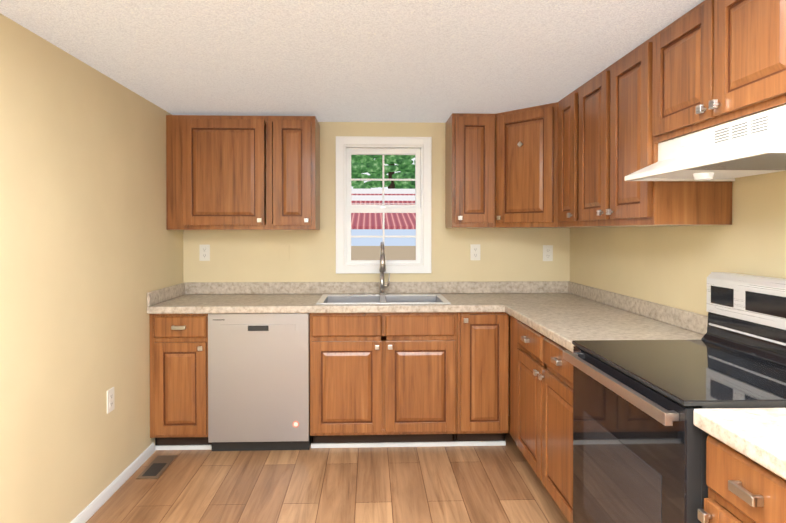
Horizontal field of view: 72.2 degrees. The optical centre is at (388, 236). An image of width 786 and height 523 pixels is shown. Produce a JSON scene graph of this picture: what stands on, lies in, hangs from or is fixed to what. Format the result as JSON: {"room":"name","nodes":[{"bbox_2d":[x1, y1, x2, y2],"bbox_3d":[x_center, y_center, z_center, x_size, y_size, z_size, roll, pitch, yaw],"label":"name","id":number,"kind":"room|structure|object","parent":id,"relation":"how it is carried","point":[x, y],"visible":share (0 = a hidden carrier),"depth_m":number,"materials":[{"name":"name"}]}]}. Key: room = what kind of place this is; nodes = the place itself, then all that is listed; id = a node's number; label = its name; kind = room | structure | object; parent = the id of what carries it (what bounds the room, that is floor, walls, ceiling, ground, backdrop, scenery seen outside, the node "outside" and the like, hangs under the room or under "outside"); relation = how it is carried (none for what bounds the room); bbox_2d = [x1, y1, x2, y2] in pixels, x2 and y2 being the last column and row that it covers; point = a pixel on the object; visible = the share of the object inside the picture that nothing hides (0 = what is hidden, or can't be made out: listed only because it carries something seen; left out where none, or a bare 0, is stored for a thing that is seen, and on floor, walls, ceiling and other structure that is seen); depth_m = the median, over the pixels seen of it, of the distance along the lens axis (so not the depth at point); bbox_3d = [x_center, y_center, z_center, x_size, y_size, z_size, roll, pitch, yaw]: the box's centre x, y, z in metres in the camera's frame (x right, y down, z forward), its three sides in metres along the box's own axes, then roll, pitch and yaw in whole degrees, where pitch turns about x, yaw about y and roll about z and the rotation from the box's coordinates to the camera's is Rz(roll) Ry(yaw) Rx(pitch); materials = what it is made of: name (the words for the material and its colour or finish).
{"room":"kitchen","nodes":[
{"label":"kitchen","id":0,"kind":"room"},
{"bbox_2d":[0,13,182,522],"bbox_3d":[-1.438,0.267,1.248,0.120,2.135,5.200,0,1,-2],"label":"wall","id":1,"kind":"structure","parent":0,"point":[91,251],"depth_m":2.42,"materials":[{"name":"paint"}]},
{"bbox_2d":[107,387,114,413],"bbox_3d":[-1.424,0.837,2.764,0.008,0.116,0.072,0,1,-2],"label":"outlet","id":2,"kind":"object","parent":1,"relation":"attached to","point":[110,401],"visible":1,"depth_m":2.76,"materials":[{"name":"white plastic"}]},
{"bbox_2d":[70,443,155,522],"bbox_3d":[-1.361,1.310,0.986,0.016,0.054,4.648,0,1,-2],"label":"baseboard","id":3,"kind":"structure","parent":1,"relation":"attached to","point":[104,495],"depth_m":2.77,"materials":[{"name":"white plastic"}]},
{"bbox_2d":[86,420,568,522],"bbox_3d":[0.016,1.384,1.307,3.030,0.100,5.440,0,1,-2],"label":"floor","id":4,"kind":"structure","parent":0,"point":[469,484],"depth_m":2.83,"materials":[{"name":"brown wood"}]},
{"bbox_2d":[136,455,176,478],"bbox_3d":[-1.321,1.313,3.083,0.113,0.006,0.300,0,1,-2],"label":"floor vent","id":5,"kind":"object","parent":4,"relation":"in","point":[157,466],"visible":1,"depth_m":3.07,"materials":[{"name":"brown"}]},
{"bbox_2d":[149,314,211,444],"bbox_3d":[-1.276,0.885,3.536,0.353,0.853,0.644,0,1,-2],"label":"base cabinet","id":6,"kind":"object","parent":4,"relation":"on","point":[178,379],"visible":0.71,"depth_m":3.24,"materials":[{"name":"brown wood"}]},
{"bbox_2d":[208,313,310,450],"bbox_3d":[-0.795,0.886,3.546,0.601,0.851,0.602,0,1,-2],"label":"dishwasher","id":7,"kind":"object","parent":4,"relation":"on","point":[258,381],"visible":0.83,"depth_m":3.25,"materials":[{"name":"silver metal"}]},
{"bbox_2d":[310,312,456,442],"bbox_3d":[-0.040,0.885,3.578,0.902,0.853,0.644,0,1,-2],"label":"base cabinet","id":8,"kind":"object","parent":4,"relation":"on","point":[381,377],"visible":0.94,"depth_m":3.29,"materials":[{"name":"brown wood"}]},
{"bbox_2d":[155,441,505,449],"bbox_3d":[-0.354,1.302,3.366,2.184,0.024,0.014,0,1,-2],"label":"baseboard","id":9,"kind":"structure","parent":8,"relation":"attached to","point":[347,445],"depth_m":3.37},
{"bbox_2d":[147,281,597,313],"bbox_3d":[-0.060,0.392,3.569,2.786,0.129,0.651,0,1,-2],"label":"countertop","id":10,"kind":"structure","parent":8,"relation":"on","point":[187,297],"depth_m":3.66,"materials":[{"name":"laminate"}]},
{"bbox_2d":[316,294,450,303],"bbox_3d":[-0.039,0.492,3.571,0.832,0.172,0.495,0,1,-2],"label":"sink","id":11,"kind":"object","parent":10,"relation":"in","point":[382,299],"visible":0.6,"depth_m":3.73,"materials":[{"name":"silver metal"}]},
{"bbox_2d":[378,242,389,294],"bbox_3d":[-0.029,0.218,3.689,0.085,0.373,0.226,0,1,-2],"label":"faucet","id":12,"kind":"object","parent":10,"relation":"on","point":[383,285],"visible":1,"depth_m":3.75,"materials":[{"name":"silver metal"}]},
{"bbox_2d":[455,312,508,441],"bbox_3d":[0.571,0.885,3.599,0.318,0.853,0.644,0,1,-2],"label":"base cabinet","id":13,"kind":"object","parent":4,"relation":"on","point":[482,376],"visible":0.81,"depth_m":3.31,"materials":[{"name":"brown wood"}]},
{"bbox_2d":[509,315,572,522],"bbox_3d":[1.040,0.893,2.740,0.644,0.853,1.187,0,1,-2],"label":"base cabinet","id":14,"kind":"object","parent":4,"relation":"on","point":[540,400],"visible":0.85,"depth_m":2.60,"materials":[{"name":"brown wood"}]},
{"bbox_2d":[503,289,707,352],"bbox_3d":[1.043,0.400,2.710,0.638,0.129,1.140,0,1,-2],"label":"countertop","id":15,"kind":"structure","parent":14,"relation":"on","point":[564,314],"depth_m":2.74,"materials":[{"name":"laminate"}]},
{"bbox_2d":[563,272,785,522],"bbox_3d":[1.025,0.736,1.760,0.662,1.185,0.760,0,1,-2],"label":"range","id":16,"kind":"object","parent":4,"relation":"on","point":[639,445],"visible":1,"depth_m":1.74,"materials":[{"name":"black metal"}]},
{"bbox_2d":[698,434,785,522],"bbox_3d":[1.091,0.908,1.194,0.644,0.853,0.371,0,1,-2],"label":"base cabinet","id":17,"kind":"object","parent":4,"relation":"on","point":[742,488],"visible":0.75,"depth_m":1.22,"materials":[{"name":"brown wood"}]},
{"bbox_2d":[693,408,785,479],"bbox_3d":[1.095,0.415,1.183,0.638,0.129,0.388,0,1,-2],"label":"countertop","id":18,"kind":"structure","parent":17,"relation":"on","point":[757,435],"depth_m":1.23,"materials":[{"name":"stone"}]},
{"bbox_2d":[0,0,703,122],"bbox_3d":[0.016,-0.851,1.286,3.030,0.100,5.440,0,1,-2],"label":"ceiling","id":19,"kind":"structure","parent":0,"point":[425,61],"depth_m":2.32,"materials":[{"name":"white paint"}]},
{"bbox_2d":[183,122,569,340],"bbox_3d":[-0.073,0.241,3.955,3.030,2.135,0.120,0,1,-2],"label":"wall","id":20,"kind":"structure","parent":0,"point":[511,254],"depth_m":3.89,"materials":[{"name":"paint"}]},
{"bbox_2d":[199,245,209,260],"bbox_3d":[-1.313,0.113,3.848,0.072,0.116,0.008,0,1,-2],"label":"electrical outlet","id":21,"kind":"object","parent":20,"relation":"attached to","point":[204,252],"visible":1,"depth_m":3.85,"materials":[{"name":"white plastic"}]},
{"bbox_2d":[166,115,319,229],"bbox_3d":[-0.972,-0.422,3.674,0.970,0.749,0.364,0,1,-2],"label":"upper cabinet","id":22,"kind":"object","parent":20,"relation":"attached to","point":[224,172],"visible":1,"depth_m":3.52,"materials":[{"name":"brown wood"}]},
{"bbox_2d":[336,136,431,273],"bbox_3d":[-0.038,-0.229,3.938,0.688,0.982,0.137,0,1,-2],"label":"window","id":23,"kind":"structure","parent":20,"relation":"in","point":[419,148],"depth_m":3.89,"materials":[{"name":"white paint"}]},
{"bbox_2d":[445,113,494,227],"bbox_3d":[0.561,-0.443,3.725,0.289,0.759,0.364,0,1,-2],"label":"upper cabinet","id":24,"kind":"object","parent":20,"relation":"attached to","point":[469,170],"visible":1,"depth_m":3.57,"materials":[{"name":"brown wood"}]},
{"bbox_2d":[470,244,479,259],"bbox_3d":[0.630,0.112,3.913,0.072,0.116,0.008,0,1,-2],"label":"electrical outlet","id":25,"kind":"object","parent":20,"relation":"attached to","point":[474,251],"visible":1,"depth_m":3.91,"materials":[{"name":"white plastic"}]},
{"bbox_2d":[543,245,552,260],"bbox_3d":[1.160,0.119,3.931,0.072,0.116,0.008,0,1,-2],"label":"electrical outlet","id":26,"kind":"object","parent":20,"relation":"attached to","point":[547,252],"visible":1,"depth_m":3.93,"materials":[{"name":"white plastic"}]},
{"bbox_2d":[570,171,785,315],"bbox_3d":[1.470,0.266,1.345,0.120,2.135,5.200,0,1,-2],"label":"wall","id":27,"kind":"structure","parent":0,"point":[673,266],"depth_m":2.47,"materials":[{"name":"paint"}]},
{"bbox_2d":[494,102,586,227],"bbox_3d":[1.019,-0.442,3.598,0.627,0.758,0.650,0,1,-2],"label":"upper cabinet","id":28,"kind":"object","parent":27,"relation":"attached to","point":[526,167],"visible":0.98,"depth_m":3.40,"materials":[{"name":"brown wood"}]},
{"bbox_2d":[558,34,731,226],"bbox_3d":[1.180,-0.433,2.716,0.364,0.759,1.119,0,1,-2],"label":"upper cabinet","id":29,"kind":"object","parent":27,"relation":"attached to","point":[607,144],"visible":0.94,"depth_m":2.42,"materials":[{"name":"brown wood"}]},
{"bbox_2d":[652,0,785,142],"bbox_3d":[1.212,-0.586,1.764,0.364,0.434,0.780,0,1,-2],"label":"upper cabinet","id":30,"kind":"object","parent":27,"relation":"attached to","point":[717,62],"visible":0.92,"depth_m":1.73,"materials":[{"name":"brown wood"}]},
{"bbox_2d":[625,104,785,180],"bbox_3d":[1.172,-0.287,1.765,0.443,0.162,0.774,0,1,-2],"label":"range hood","id":31,"kind":"object","parent":30,"relation":"attached to","point":[753,144],"visible":1,"depth_m":1.73,"materials":[{"name":"white painted metal"}]},
{"label":"outside","id":32,"kind":"structure","parent":0,"visible":0},
{"bbox_2d":[351,158,414,188],"bbox_3d":[-0.744,-13.854,41.811,64.000,30.400,0.100,0,1,-2],"label":"sky","id":33,"kind":"structure","parent":32,"point":[413,159],"depth_m":41.86,"materials":[{"name":"white"}]},
{"bbox_3d":[-0.140,1.542,23.980,28.000,0.050,39.875,0,1,-2],"label":"ground","id":34,"kind":"structure","parent":32,"visible":0},
{"bbox_2d":[351,155,414,188],"bbox_3d":[-0.400,-1.894,15.867,4.436,6.977,1.421,0,1,-2],"label":"tree","id":35,"kind":"object","parent":34,"relation":"on","point":[372,165],"depth_m":15.60,"materials":[{"name":"green plant"}]},
{"bbox_2d":[351,189,415,259],"bbox_3d":[0.043,0.240,11.078,12.300,2.800,5.050,0,1,-2],"label":"shed","id":36,"kind":"object","parent":34,"relation":"on","point":[371,224],"depth_m":8.90,"materials":[{"name":"red"}]}
]}

